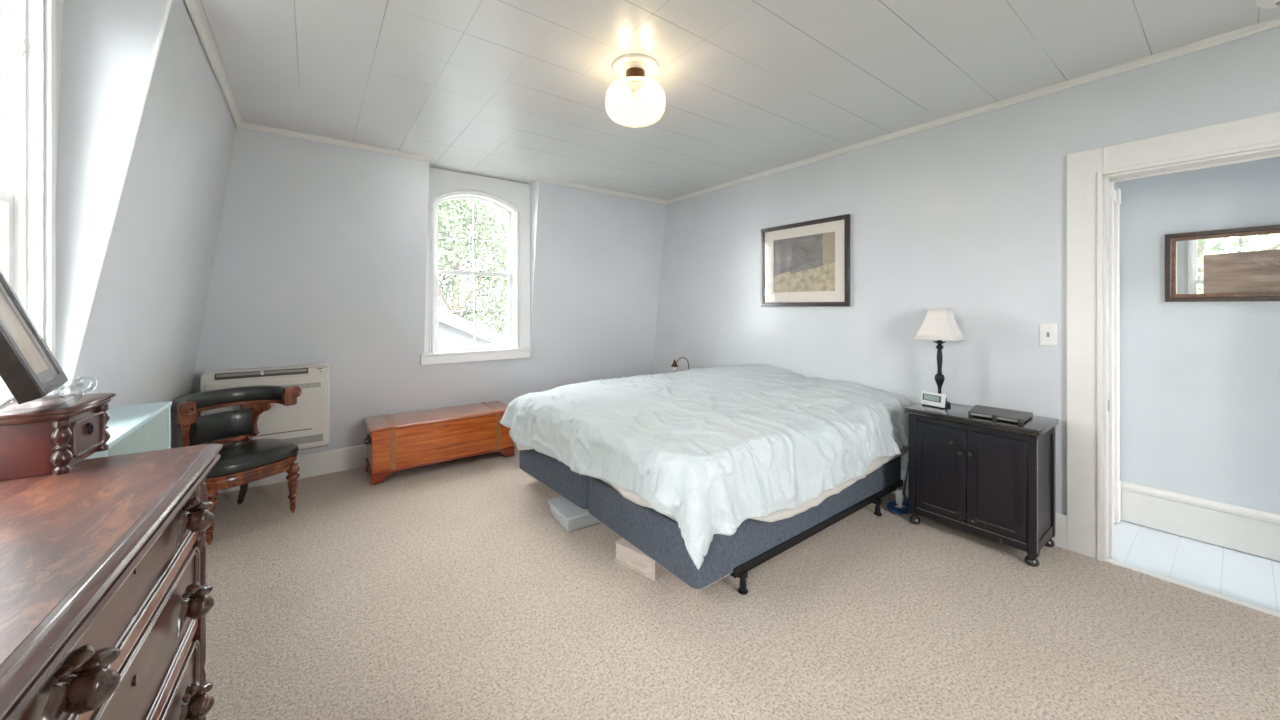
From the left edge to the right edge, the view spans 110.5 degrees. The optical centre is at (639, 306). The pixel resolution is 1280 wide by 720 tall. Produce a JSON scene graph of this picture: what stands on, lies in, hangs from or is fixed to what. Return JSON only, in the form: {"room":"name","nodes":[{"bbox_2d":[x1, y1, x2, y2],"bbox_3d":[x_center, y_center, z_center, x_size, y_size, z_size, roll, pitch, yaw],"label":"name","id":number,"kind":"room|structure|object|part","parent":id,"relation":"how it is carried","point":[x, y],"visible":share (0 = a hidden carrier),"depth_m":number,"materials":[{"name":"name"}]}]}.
{"room":"bedroom","nodes":[
{"label":"bedroom","id":0,"kind":"room"},
{"bbox_2d":[54,0,235,448],"bbox_3d":[-1.503,0.048,0.847,0.590,2.605,6.050,0,0,-36],"label":"wall","id":1,"kind":"structure","parent":0,"point":[140,345],"depth_m":1.69,"materials":[{"name":"paint"}]},
{"bbox_2d":[0,0,63,400],"bbox_3d":[-1.669,-0.366,1.033,0.225,1.753,1.015,0,0,-36],"label":"window","id":2,"kind":"structure","parent":1,"relation":"in","point":[30,30],"depth_m":1.34,"materials":[{"name":"paint"}]},
{"bbox_3d":[-1.657,0.037,1.017,0.036,0.745,0.733,0,0,-36],"label":"sash","id":3,"kind":"part","parent":2,"relation":"part of","materials":[{"name":"paint"}]},
{"bbox_3d":[-1.599,-0.344,1.059,0.022,1.498,0.801,0,0,-36],"label":"arch moulding","id":4,"kind":"part","parent":2,"relation":"part of","materials":[{"name":"paint"}]},
{"bbox_2d":[64,0,171,394],"bbox_3d":[-1.780,-0.453,1.529,0.012,1.607,0.299,0,0,16],"label":"trim","id":5,"kind":"structure","parent":1,"relation":"attached to","point":[168,4],"depth_m":1.51,"materials":[{"name":"paint"}]},
{"bbox_2d":[184,0,241,126],"bbox_3d":[-2.230,-1.239,2.352,0.030,0.032,1.685,0,0,-36],"label":"trim","id":6,"kind":"structure","parent":1,"relation":"attached to","point":[192,5],"depth_m":2.17,"materials":[{"name":"white paint"}]},
{"bbox_2d":[191,126,666,454],"bbox_3d":[-1.600,0.048,4.196,4.416,2.605,0.550,0,0,-36],"label":"wall","id":7,"kind":"structure","parent":0,"point":[320,256],"depth_m":3.65,"materials":[{"name":"paint"}]},
{"bbox_2d":[200,363,329,450],"bbox_3d":[-2.702,0.747,3.242,0.709,0.637,0.244,0,0,-36],"label":"wall heater","id":8,"kind":"object","parent":7,"relation":"attached to","point":[306,423],"visible":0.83,"depth_m":3.23,"materials":[{"name":"beige plastic"}]},
{"bbox_2d":[215,368,307,379],"bbox_3d":[-2.662,0.471,3.139,0.505,0.042,0.014,0,0,-36],"label":"vent","id":9,"kind":"object","parent":8,"relation":"attached to","point":[280,373],"depth_m":3.14,"materials":[{"name":"plastic"}]},
{"bbox_2d":[281,382,319,388],"bbox_3d":[-2.627,0.581,3.153,0.573,0.034,0.006,0,0,-36],"label":"grille","id":10,"kind":"object","parent":8,"relation":"attached to","point":[303,385],"depth_m":3.26,"materials":[{"name":"grey metal"}]},
{"bbox_2d":[281,434,322,444],"bbox_3d":[-2.634,0.979,3.147,0.626,0.053,0.006,0,0,-36],"label":"grille","id":11,"kind":"object","parent":8,"relation":"attached to","point":[300,439],"depth_m":3.27,"materials":[{"name":"grey metal"}]},
{"bbox_2d":[298,445,327,450],"bbox_3d":[-2.512,1.058,3.397,0.200,0.015,0.150,0,0,-36],"label":"tray","id":12,"kind":"object","parent":8,"relation":"on","point":[325,445],"depth_m":3.34,"materials":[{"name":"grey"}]},
{"bbox_2d":[217,444,366,493],"bbox_3d":[-1.575,1.255,4.314,4.196,0.190,0.070,0,0,-36],"label":"baseboard","id":13,"kind":"structure","parent":7,"relation":"attached to","point":[353,457],"depth_m":3.57,"materials":[{"name":"white paint"}]},
{"bbox_2d":[238,122,429,161],"bbox_3d":[-2.244,-1.239,3.359,1.205,0.032,0.030,0,0,-36],"label":"trim","id":14,"kind":"structure","parent":7,"relation":"attached to","point":[243,124],"depth_m":3.31,"materials":[{"name":"white paint"}]},
{"bbox_2d":[420,167,530,364],"bbox_3d":[-1.560,-0.366,4.251,1.015,1.753,0.225,0,0,-36],"label":"window","id":15,"kind":"structure","parent":7,"relation":"in","point":[513,198],"depth_m":4.26,"materials":[{"name":"paint"}]},
{"bbox_3d":[-1.599,-0.680,4.269,0.735,0.750,0.034,0,0,-36],"label":"sash","id":16,"kind":"part","parent":15,"relation":"part of","materials":[{"name":"paint"}]},
{"bbox_3d":[-1.577,0.037,4.239,0.733,0.745,0.036,0,0,-36],"label":"sash","id":17,"kind":"part","parent":15,"relation":"part of","materials":[{"name":"paint"}]},
{"bbox_3d":[-1.534,-0.344,4.181,0.801,1.498,0.022,0,0,-36],"label":"arch moulding","id":18,"kind":"part","parent":15,"relation":"part of","materials":[{"name":"paint"}]},
{"bbox_3d":[-1.552,0.422,4.232,1.005,0.025,0.185,0,0,-36],"label":"sill","id":19,"kind":"part","parent":15,"relation":"part of","materials":[{"name":"paint"}]},
{"bbox_2d":[539,177,666,203],"bbox_3d":[-0.319,-1.239,4.783,1.618,0.032,0.030,0,0,-36],"label":"trim","id":20,"kind":"structure","parent":7,"relation":"attached to","point":[541,179],"depth_m":4.70,"materials":[{"name":"white paint"}]},
{"bbox_2d":[197,0,1279,200],"bbox_3d":[0.089,-1.315,2.024,4.550,0.120,6.050,0,0,-36],"label":"ceiling","id":21,"kind":"structure","parent":0,"point":[521,91],"depth_m":2.31,"materials":[{"name":"paint"}]},
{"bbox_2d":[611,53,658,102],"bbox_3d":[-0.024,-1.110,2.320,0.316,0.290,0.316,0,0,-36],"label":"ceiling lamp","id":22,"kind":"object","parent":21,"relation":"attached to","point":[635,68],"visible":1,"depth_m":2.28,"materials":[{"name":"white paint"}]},
{"bbox_3d":[-0.079,-1.100,2.321,0.048,0.062,0.048,0,0,-36],"label":"bulb","id":23,"kind":"part","parent":22,"relation":"part of","materials":[{"name":"white glass"}]},
{"bbox_3d":[-0.024,-1.241,2.320,0.250,0.028,0.250,0,0,-36],"label":"ceiling plate","id":24,"kind":"part","parent":22,"relation":"part of","materials":[{"name":"white paint"}]},
{"bbox_3d":[0.031,-1.100,2.320,0.048,0.062,0.048,0,0,-36],"label":"bulb","id":25,"kind":"part","parent":22,"relation":"part of","materials":[{"name":"white glass"}]},
{"bbox_2d":[1256,0,1279,8],"bbox_3d":[2.559,-1.232,1.762,0.132,0.045,0.132,0,0,-36],"label":"smoke detector","id":26,"kind":"object","parent":21,"relation":"attached to","point":[1264,4],"visible":1,"depth_m":1.79,"materials":[{"name":"white plastic"}]},
{"bbox_2d":[204,441,1279,719],"bbox_3d":[0.911,1.410,1.544,5.300,0.120,7.800,0,0,-36],"label":"floor","id":27,"kind":"structure","parent":0,"point":[453,589],"depth_m":1.90,"materials":[{"name":"beige carpet"}]},
{"bbox_2d":[0,444,222,719],"bbox_3d":[-1.105,0.874,0.759,0.452,0.951,1.115,0,0,-34],"label":"dresser","id":28,"kind":"object","parent":27,"relation":"on","point":[105,603],"visible":1,"depth_m":0.84,"materials":[{"name":"brown wood"}]},
{"bbox_2d":[0,393,115,480],"bbox_3d":[-1.504,0.319,1.104,0.203,0.159,0.253,0,0,-33],"label":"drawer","id":29,"kind":"object","parent":28,"relation":"on","point":[42,442],"visible":0.99,"depth_m":1.05,"materials":[{"name":"red wood"}]},
{"bbox_2d":[0,384,81,413],"bbox_3d":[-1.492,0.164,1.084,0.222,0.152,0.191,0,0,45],"label":"doily","id":30,"kind":"object","parent":29,"relation":"on","point":[5,400],"visible":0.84,"depth_m":1.06,"materials":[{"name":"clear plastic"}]},
{"bbox_2d":[0,269,68,403],"bbox_3d":[-1.518,0.013,1.046,0.296,0.406,0.178,0,0,44],"label":"frame","id":31,"kind":"object","parent":30,"relation":"on","point":[29,369],"visible":1,"depth_m":1.07,"materials":[{"name":"grey metal"}]},
{"bbox_2d":[0,292,47,374],"bbox_3d":[-1.514,0.010,1.050,0.216,0.340,0.003,0,20,44],"label":"print","id":32,"kind":"object","parent":31,"relation":"attached to","point":[12,324],"depth_m":1.09},
{"bbox_3d":[-1.518,0.013,1.045,0.296,0.420,0.036,0,20,44],"label":"frame","id":33,"kind":"part","parent":31,"relation":"part of","materials":[{"name":"grey wood"}]},
{"bbox_3d":[-1.386,0.335,1.063,0.034,0.128,0.034,0,0,-33],"label":"corner post","id":34,"kind":"part","parent":29,"relation":"part of","materials":[{"name":"brown wood"}]},
{"bbox_3d":[-1.441,0.330,1.155,0.016,0.090,0.167,0,0,-33],"label":"drawer moulding","id":35,"kind":"part","parent":29,"relation":"part of","materials":[{"name":"brown wood"}]},
{"bbox_3d":[-1.445,0.330,1.153,0.012,0.078,0.155,0,0,-33],"label":"drawer","id":36,"kind":"part","parent":29,"relation":"part of","materials":[{"name":"brown wood"}]},
{"bbox_3d":[-1.438,0.318,1.158,0.011,0.033,0.021,0,0,-33],"label":"ring pull","id":37,"kind":"part","parent":29,"relation":"part of","materials":[{"name":"black metal"}]},
{"bbox_3d":[-1.497,0.335,1.232,0.034,0.128,0.034,0,0,-33],"label":"corner post","id":38,"kind":"part","parent":29,"relation":"part of","materials":[{"name":"brown wood"}]},
{"bbox_3d":[-0.784,0.527,0.615,0.031,0.085,0.123,0,0,-34],"label":"drawer pull","id":39,"kind":"part","parent":28,"relation":"part of","materials":[{"name":"brown wood"}]},
{"bbox_3d":[-0.979,0.539,0.846,0.014,0.146,0.937,0,0,-34],"label":"drawer","id":40,"kind":"part","parent":28,"relation":"part of","materials":[{"name":"brown wood"}]},
{"bbox_3d":[-0.971,0.539,0.851,0.006,0.120,0.911,0,0,-34],"label":"bead moulding","id":41,"kind":"part","parent":28,"relation":"part of","materials":[{"name":"brown wood"}]},
{"bbox_3d":[-0.971,0.539,0.851,0.004,0.130,0.921,0,0,-34],"label":"bead moulding","id":42,"kind":"part","parent":28,"relation":"part of","materials":[{"name":"brown wood"}]},
{"bbox_3d":[-0.970,0.539,0.852,0.008,0.146,0.937,0,0,-34],"label":"bead moulding","id":43,"kind":"part","parent":28,"relation":"part of","materials":[{"name":"brown wood"}]},
{"bbox_3d":[-0.979,0.633,0.846,0.018,0.032,0.965,0,0,-34],"label":"rail","id":44,"kind":"part","parent":28,"relation":"part of","materials":[{"name":"red wood"}]},
{"bbox_3d":[-0.979,0.756,0.846,0.014,0.204,0.937,0,0,-34],"label":"drawer","id":45,"kind":"part","parent":28,"relation":"part of","materials":[{"name":"brown wood"}]},
{"bbox_3d":[-0.970,0.756,0.852,0.008,0.204,0.937,0,0,-34],"label":"bead moulding","id":46,"kind":"part","parent":28,"relation":"part of","materials":[{"name":"brown wood"}]},
{"bbox_3d":[-0.971,0.756,0.851,0.006,0.178,0.911,0,0,-34],"label":"bead moulding","id":47,"kind":"part","parent":28,"relation":"part of","materials":[{"name":"brown wood"}]},
{"bbox_3d":[-0.979,0.884,0.846,0.018,0.032,0.965,0,0,-34],"label":"rail","id":48,"kind":"part","parent":28,"relation":"part of","materials":[{"name":"red wood"}]},
{"bbox_3d":[-0.979,1.010,0.846,0.014,0.200,0.937,0,0,-34],"label":"drawer","id":49,"kind":"part","parent":28,"relation":"part of","materials":[{"name":"brown wood"}]},
{"bbox_3d":[-0.970,1.010,0.852,0.008,0.200,0.937,0,0,-34],"label":"bead moulding","id":50,"kind":"part","parent":28,"relation":"part of","materials":[{"name":"brown wood"}]},
{"bbox_3d":[-0.971,1.010,0.851,0.006,0.174,0.911,0,0,-34],"label":"bead moulding","id":51,"kind":"part","parent":28,"relation":"part of","materials":[{"name":"brown wood"}]},
{"bbox_3d":[-1.123,0.744,1.110,0.031,0.085,0.123,0,0,-34],"label":"drawer pull","id":52,"kind":"part","parent":28,"relation":"part of","materials":[{"name":"brown wood"}]},
{"bbox_3d":[-1.123,0.527,1.110,0.031,0.085,0.123,0,0,-34],"label":"drawer pull","id":53,"kind":"part","parent":28,"relation":"part of","materials":[{"name":"brown wood"}]},
{"bbox_3d":[-1.123,0.998,1.110,0.031,0.085,0.123,0,0,-34],"label":"drawer pull","id":54,"kind":"part","parent":28,"relation":"part of","materials":[{"name":"brown wood"}]},
{"bbox_2d":[83,401,171,459],"bbox_3d":[-1.837,0.875,1.543,0.161,0.950,0.742,0,0,-36],"label":"base cabinet","id":55,"kind":"object","parent":27,"relation":"on","point":[135,428],"visible":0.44,"depth_m":1.62,"materials":[{"name":"paint"}]},
{"bbox_3d":[-1.621,0.884,1.253,0.152,0.932,0.018,0,0,-36],"label":"corner post","id":56,"kind":"part","parent":55,"relation":"part of","materials":[{"name":"paint"}]},
{"bbox_3d":[-1.838,0.854,1.540,0.146,0.872,0.702,0,0,-36],"label":"panel","id":57,"kind":"part","parent":55,"relation":"part of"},
{"bbox_3d":[-2.049,0.884,1.831,0.152,0.932,0.018,0,0,-36],"label":"corner post","id":58,"kind":"part","parent":55,"relation":"part of","materials":[{"name":"teal paint"}]},
{"bbox_2d":[171,386,301,544],"bbox_3d":[-2.531,0.943,2.806,0.565,0.815,0.628,0,0,24],"label":"tub chair","id":59,"kind":"object","parent":27,"relation":"on","point":[246,461],"visible":0.81,"depth_m":2.80,"materials":[{"name":"black leather"}]},
{"bbox_3d":[-2.445,1.179,2.519,0.073,0.298,0.073,0,0,24],"label":"leg","id":60,"kind":"part","parent":59,"relation":"part of","materials":[{"name":"brown wood"}]},
{"bbox_3d":[-2.694,0.873,2.859,0.068,0.026,0.314,0,0,24],"label":"rail","id":61,"kind":"part","parent":59,"relation":"part of","materials":[{"name":"brown wood"}]},
{"bbox_3d":[-2.617,0.645,2.825,0.298,0.032,0.572,0,0,24],"label":"crest rail","id":62,"kind":"part","parent":59,"relation":"part of","materials":[{"name":"brown wood"}]},
{"bbox_3d":[-2.675,1.175,2.993,0.151,0.325,0.056,0,0,24],"label":"leg","id":63,"kind":"part","parent":59,"relation":"part of","materials":[{"name":"brown wood"}]},
{"bbox_3d":[-2.510,1.004,2.779,0.496,0.083,0.536,0,0,24],"label":"seat rail","id":64,"kind":"part","parent":59,"relation":"part of","materials":[{"name":"brown wood"}]},
{"bbox_3d":[-2.510,0.924,2.779,0.505,0.082,0.544,0,0,24],"label":"seat","id":65,"kind":"part","parent":59,"relation":"part of","materials":[{"name":"black leather"}]},
{"bbox_3d":[-2.276,1.179,2.908,0.073,0.298,0.073,0,0,24],"label":"leg","id":66,"kind":"part","parent":59,"relation":"part of","materials":[{"name":"brown wood"}]},
{"bbox_2d":[364,401,514,484],"bbox_3d":[-1.717,1.134,3.839,1.147,0.432,0.445,0,0,-36],"label":"cedar chest","id":67,"kind":"object","parent":27,"relation":"on","point":[399,441],"visible":0.99,"depth_m":3.64,"materials":[{"name":"brown wood"}]},
{"bbox_3d":[-2.161,1.055,3.507,0.038,0.051,0.180,0,0,-36],"label":"handle","id":68,"kind":"part","parent":67,"relation":"part of","materials":[{"name":"black metal"}]},
{"bbox_3d":[-1.708,0.933,3.845,1.125,0.029,0.445,0,0,-36],"label":"lid","id":69,"kind":"part","parent":67,"relation":"part of","materials":[{"name":"brown wood"}]},
{"bbox_3d":[-1.707,1.264,3.844,1.117,0.016,0.441,0,0,-36],"label":"moulding","id":70,"kind":"part","parent":67,"relation":"part of","materials":[{"name":"red wood"}]},
{"bbox_2d":[548,497,600,531],"bbox_3d":[-0.344,1.302,2.864,0.434,0.096,0.316,0,0,-32],"label":"storage bin","id":71,"kind":"object","parent":27,"relation":"on","point":[570,516],"visible":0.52,"depth_m":2.72,"materials":[{"name":"white plastic"}]},
{"bbox_3d":[-0.520,1.274,2.752,0.016,0.020,0.120,0,0,-32],"label":"handle","id":72,"kind":"part","parent":71,"relation":"part of","materials":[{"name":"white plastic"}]},
{"bbox_3d":[-0.341,1.257,2.866,0.418,0.005,0.308,0,0,-32],"label":"lid","id":73,"kind":"part","parent":71,"relation":"part of","materials":[{"name":"white plastic"}]},
{"bbox_2d":[614,538,667,580],"bbox_3d":[0.068,1.301,2.394,0.274,0.098,0.312,0,0,39],"label":"wooden box","id":74,"kind":"object","parent":27,"relation":"on","point":[627,555],"visible":0.37,"depth_m":2.27,"materials":[{"name":"brown wood"}]},
{"bbox_3d":[0.068,1.256,2.394,0.268,0.009,0.306,0,0,39],"label":"lid","id":75,"kind":"part","parent":74,"relation":"part of","materials":[{"name":"brown wood"}]},
{"bbox_2d":[671,357,688,370],"bbox_3d":[0.478,0.948,4.830,0.348,0.804,0.220,0,0,-36],"label":"gooseneck lamp","id":76,"kind":"object","parent":27,"relation":"on","point":[674,365],"visible":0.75,"depth_m":4.74,"materials":[{"name":"brown metal"}]},
{"bbox_3d":[0.370,0.601,4.751,0.080,0.075,0.080,0,0,-36],"label":"lamp shade","id":77,"kind":"part","parent":76,"relation":"part of","materials":[{"name":"brown metal"}]},
{"bbox_2d":[519,449,902,594],"bbox_3d":[0.439,1.035,3.319,2.105,0.630,2.059,0,0,-36],"label":"bed","id":78,"kind":"object","parent":27,"relation":"on","point":[657,535],"visible":0.39,"depth_m":2.34,"materials":[{"name":"blue fabric"}]},
{"bbox_2d":[500,364,911,569],"bbox_3d":[0.431,0.791,3.241,2.246,0.536,2.167,0,0,-36],"label":"duvet","id":79,"kind":"object","parent":78,"relation":"on","point":[712,450],"visible":1,"depth_m":2.47,"materials":[{"name":"white fabric"}]},
{"bbox_2d":[512,439,907,521],"bbox_3d":[0.445,0.875,3.246,2.169,0.382,2.017,0,0,-36],"label":"sheet","id":80,"kind":"object","parent":78,"relation":"on","point":[780,514],"visible":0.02,"depth_m":2.35,"materials":[{"name":"white fabric"}]},
{"bbox_3d":[0.488,1.301,2.105,0.048,0.098,0.047,0,0,-36],"label":"leg","id":81,"kind":"part","parent":78,"relation":"part of","materials":[{"name":"black metal"}]},
{"bbox_3d":[0.584,1.250,3.351,1.765,0.064,1.910,0,0,-36],"label":"rail","id":82,"kind":"part","parent":78,"relation":"part of","materials":[{"name":"black metal"}]},
{"bbox_3d":[1.550,1.301,2.889,0.048,0.098,0.047,0,0,-36],"label":"leg","id":83,"kind":"part","parent":78,"relation":"part of","materials":[{"name":"black metal"}]},
{"bbox_2d":[887,465,907,513],"bbox_3d":[1.778,1.127,2.987,0.350,0.443,0.131,0,0,-36],"label":"coiled cable","id":84,"kind":"object","parent":27,"relation":"on","point":[890,506],"visible":0.81,"depth_m":2.95,"materials":[{"name":"blue plastic"}]},
{"bbox_2d":[896,481,904,507],"bbox_3d":[1.786,1.269,3.036,0.040,0.162,0.130,0,0,42],"label":"power adapter","id":85,"kind":"object","parent":27,"relation":"on","point":[899,491],"visible":0.91,"depth_m":2.99,"materials":[{"name":"white plastic"}]},
{"bbox_2d":[903,403,1058,566],"bbox_3d":[2.002,0.990,2.636,0.421,0.720,0.651,0,0,-36],"label":"nightstand","id":86,"kind":"object","parent":27,"relation":"on","point":[985,477],"visible":0.99,"depth_m":2.47,"materials":[{"name":"paint"}]},
{"bbox_3d":[1.703,0.979,2.768,0.040,0.618,0.040,0,0,-36],"label":"corner post","id":87,"kind":"part","parent":86,"relation":"part of","materials":[{"name":"black paint"}]},
{"bbox_2d":[921,391,946,408],"bbox_3d":[1.867,0.587,2.815,0.049,0.087,0.140,0,0,-26],"label":"digital clock","id":88,"kind":"object","parent":86,"relation":"on","point":[937,400],"visible":1,"depth_m":2.80,"materials":[{"name":"white plastic"}]},
{"bbox_2d":[914,308,965,405],"bbox_3d":[1.943,0.318,2.876,0.220,0.623,0.220,0,0,-36],"label":"table lamp","id":89,"kind":"object","parent":86,"relation":"on","point":[939,324],"visible":0.77,"depth_m":2.84,"materials":[{"name":"white fabric"}]},
{"bbox_3d":[1.943,0.109,2.876,0.216,0.194,0.216,0,0,-36],"label":"lamp shade","id":90,"kind":"part","parent":89,"relation":"part of","materials":[{"name":"white fabric"}]},
{"bbox_3d":[1.943,0.204,2.876,0.220,0.008,0.220,0,0,-36],"label":"shade trim","id":91,"kind":"part","parent":89,"relation":"part of","materials":[{"name":"white fabric"}]},
{"bbox_3d":[1.777,0.969,2.630,0.003,0.414,0.158,0,0,-36],"label":"raised panel","id":92,"kind":"part","parent":86,"relation":"part of","materials":[{"name":"black paint"}]},
{"bbox_3d":[1.776,0.969,2.630,0.004,0.446,0.190,0,0,-36],"label":"panel moulding","id":93,"kind":"part","parent":86,"relation":"part of","materials":[{"name":"black paint"}]},
{"bbox_3d":[1.786,0.969,2.637,0.019,0.530,0.262,0,0,-36],"label":"door","id":94,"kind":"part","parent":86,"relation":"part of","materials":[{"name":"black paint"}]},
{"bbox_3d":[1.871,0.685,2.534,0.028,0.030,0.535,0,0,-36],"label":"rail","id":95,"kind":"part","parent":86,"relation":"part of","materials":[{"name":"black paint"}]},
{"bbox_3d":[1.871,1.258,2.534,0.028,0.040,0.535,0,0,-36],"label":"rail","id":96,"kind":"part","parent":86,"relation":"part of","materials":[{"name":"black paint"}]},
{"bbox_3d":[1.935,0.969,2.416,0.003,0.414,0.158,0,0,-36],"label":"raised panel","id":97,"kind":"part","parent":86,"relation":"part of","materials":[{"name":"black paint"}]},
{"bbox_3d":[1.935,0.969,2.416,0.004,0.446,0.190,0,0,-36],"label":"panel moulding","id":98,"kind":"part","parent":86,"relation":"part of","materials":[{"name":"black paint"}]},
{"bbox_3d":[1.944,0.969,2.423,0.019,0.530,0.262,0,0,-36],"label":"door","id":99,"kind":"part","parent":86,"relation":"part of","materials":[{"name":"black paint"}]},
{"bbox_2d":[968,405,1032,424],"bbox_3d":[2.055,0.614,2.550,0.273,0.031,0.288,0,0,-36],"label":"laptop","id":100,"kind":"object","parent":86,"relation":"on","point":[1019,417],"visible":1,"depth_m":2.51,"materials":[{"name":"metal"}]},
{"bbox_3d":[2.045,0.979,2.305,0.040,0.618,0.040,0,0,-36],"label":"corner post","id":101,"kind":"part","parent":86,"relation":"part of","materials":[{"name":"black paint"}]},
{"bbox_3d":[2.182,0.688,2.403,0.295,0.035,0.026,0,0,-36],"label":"rail","id":102,"kind":"part","parent":86,"relation":"part of","materials":[{"name":"black paint"}]},
{"bbox_3d":[2.182,1.252,2.403,0.295,0.053,0.026,0,0,-36],"label":"rail","id":103,"kind":"part","parent":86,"relation":"part of","materials":[{"name":"black paint"}]},
{"bbox_3d":[2.314,0.979,2.505,0.040,0.618,0.040,0,0,-36],"label":"corner post","id":104,"kind":"part","parent":86,"relation":"part of","materials":[{"name":"black paint"}]},
{"bbox_2d":[652,27,1279,514],"bbox_3d":[1.856,0.048,3.331,0.154,2.605,6.050,0,0,-36],"label":"wall","id":105,"kind":"structure","parent":0,"point":[968,215],"depth_m":2.95,"materials":[{"name":"paint"}]},
{"bbox_2d":[761,214,849,305],"bbox_3d":[1.386,-0.366,3.807,0.032,0.722,0.844,0,0,-36],"label":"framed picture","id":106,"kind":"object","parent":105,"relation":"attached to","point":[807,263],"visible":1,"depth_m":3.77,"materials":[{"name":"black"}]},
{"bbox_2d":[774,232,834,292],"bbox_3d":[1.395,-0.366,3.813,0.003,0.502,0.624,0,0,-36],"label":"print","id":107,"kind":"object","parent":106,"relation":"attached to","point":[804,262],"depth_m":3.79},
{"bbox_2d":[667,17,1279,203],"bbox_3d":[1.916,-1.239,3.095,0.030,0.032,5.400,0,0,-36],"label":"trim","id":108,"kind":"structure","parent":105,"relation":"attached to","point":[1273,23],"depth_m":2.57,"materials":[{"name":"white paint"}]},
{"bbox_2d":[891,470,1066,548],"bbox_3d":[1.246,1.258,4.012,0.018,0.185,3.830,0,0,-36],"label":"baseboard","id":109,"kind":"structure","parent":105,"relation":"attached to","point":[1060,538],"depth_m":2.50,"materials":[{"name":"white paint"}]},
{"bbox_2d":[1040,323,1056,345],"bbox_3d":[2.334,0.159,2.538,0.020,0.130,0.073,0,0,-36],"label":"light switch","id":110,"kind":"object","parent":105,"relation":"attached to","point":[1048,331],"visible":1,"depth_m":2.54,"materials":[{"name":"white plastic"}]},
{"bbox_2d":[1067,111,1279,560],"bbox_3d":[2.790,0.250,2.052,0.194,2.200,1.165,0,0,-36],"label":"door frame","id":111,"kind":"structure","parent":105,"relation":"in","point":[1091,174],"depth_m":2.38,"materials":[{"name":"white paint"}]},
{"bbox_2d":[1106,559,1279,616],"bbox_3d":[2.743,1.351,2.017,0.040,0.010,0.883,0,0,-36],"label":"threshold","id":112,"kind":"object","parent":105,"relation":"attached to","point":[1230,599],"depth_m":2.12,"materials":[{"name":"white paint"}]},
{"bbox_2d":[1116,157,1279,514],"bbox_3d":[4.164,0.048,1.474,0.150,2.605,3.820,0,0,-36],"label":"wall","id":113,"kind":"structure","parent":0,"point":[1200,381],"depth_m":2.59,"materials":[{"name":"paint"}]},
{"bbox_2d":[1121,481,1279,561],"bbox_3d":[4.134,1.230,1.362,0.032,0.240,3.675,0,0,-36],"label":"baseboard","id":114,"kind":"structure","parent":113,"relation":"attached to","point":[1251,531],"depth_m":2.55,"materials":[{"name":"white paint"}]},
{"bbox_2d":[1165,225,1279,301],"bbox_3d":[3.580,-0.234,2.112,0.028,0.406,1.400,0,0,-36],"label":"framed picture","id":115,"kind":"object","parent":113,"relation":"attached to","point":[1235,264],"visible":1,"depth_m":2.50,"materials":[{"name":"brown wood"}]},
{"bbox_2d":[1204,249,1279,293],"bbox_3d":[3.615,-0.195,2.076,0.002,0.248,1.210,0,0,-36],"label":"print","id":116,"kind":"object","parent":115,"relation":"attached to","point":[1226,271],"depth_m":2.46},
{"bbox_3d":[2.770,0.048,2.729,0.600,2.605,0.145,0,0,-36],"label":"wall","id":117,"kind":"structure","parent":0,"visible":0},
{"bbox_2d":[1113,188,1120,523],"bbox_3d":[2.852,0.305,2.682,0.455,2.090,0.028,0,0,-36],"label":"door","id":118,"kind":"structure","parent":117,"relation":"in","point":[1116,192],"depth_m":2.77,"materials":[{"name":"white paint"}]},
{"label":"outside","id":119,"kind":"structure","parent":0,"visible":0},
{"bbox_3d":[-8.917,4.700,12.061,120.000,0.100,110.000,0,0,-36],"label":"ground","id":120,"kind":"structure","parent":119,"visible":0},
{"bbox_2d":[439,199,469,309],"bbox_3d":[-11.769,-1.917,17.676,8.632,13.151,8.835,0,0,8],"label":"tree","id":121,"kind":"object","parent":120,"relation":"on","point":[442,279],"visible":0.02,"depth_m":19.73,"materials":[{"name":"green plant"}]},
{"bbox_2d":[438,206,506,310],"bbox_3d":[-14.632,-5.052,29.040,11.649,19.415,10.008,0,0,21],"label":"tree","id":122,"kind":"object","parent":120,"relation":"on","point":[490,206],"visible":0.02,"depth_m":28.74,"materials":[{"name":"green plant"}]},
{"bbox_2d":[438,199,507,337],"bbox_3d":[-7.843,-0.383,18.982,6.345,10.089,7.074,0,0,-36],"label":"tree","id":123,"kind":"object","parent":120,"relation":"on","point":[445,212],"visible":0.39,"depth_m":18.08,"materials":[{"name":"green plant"}]},
{"bbox_2d":[439,309,507,345],"bbox_3d":[-6.187,2.335,12.153,9.200,4.630,5.700,0,0,-36],"label":"house","id":124,"kind":"structure","parent":120,"relation":"on","point":[454,330],"depth_m":10.40,"materials":[{"name":"grey"}]}
]}

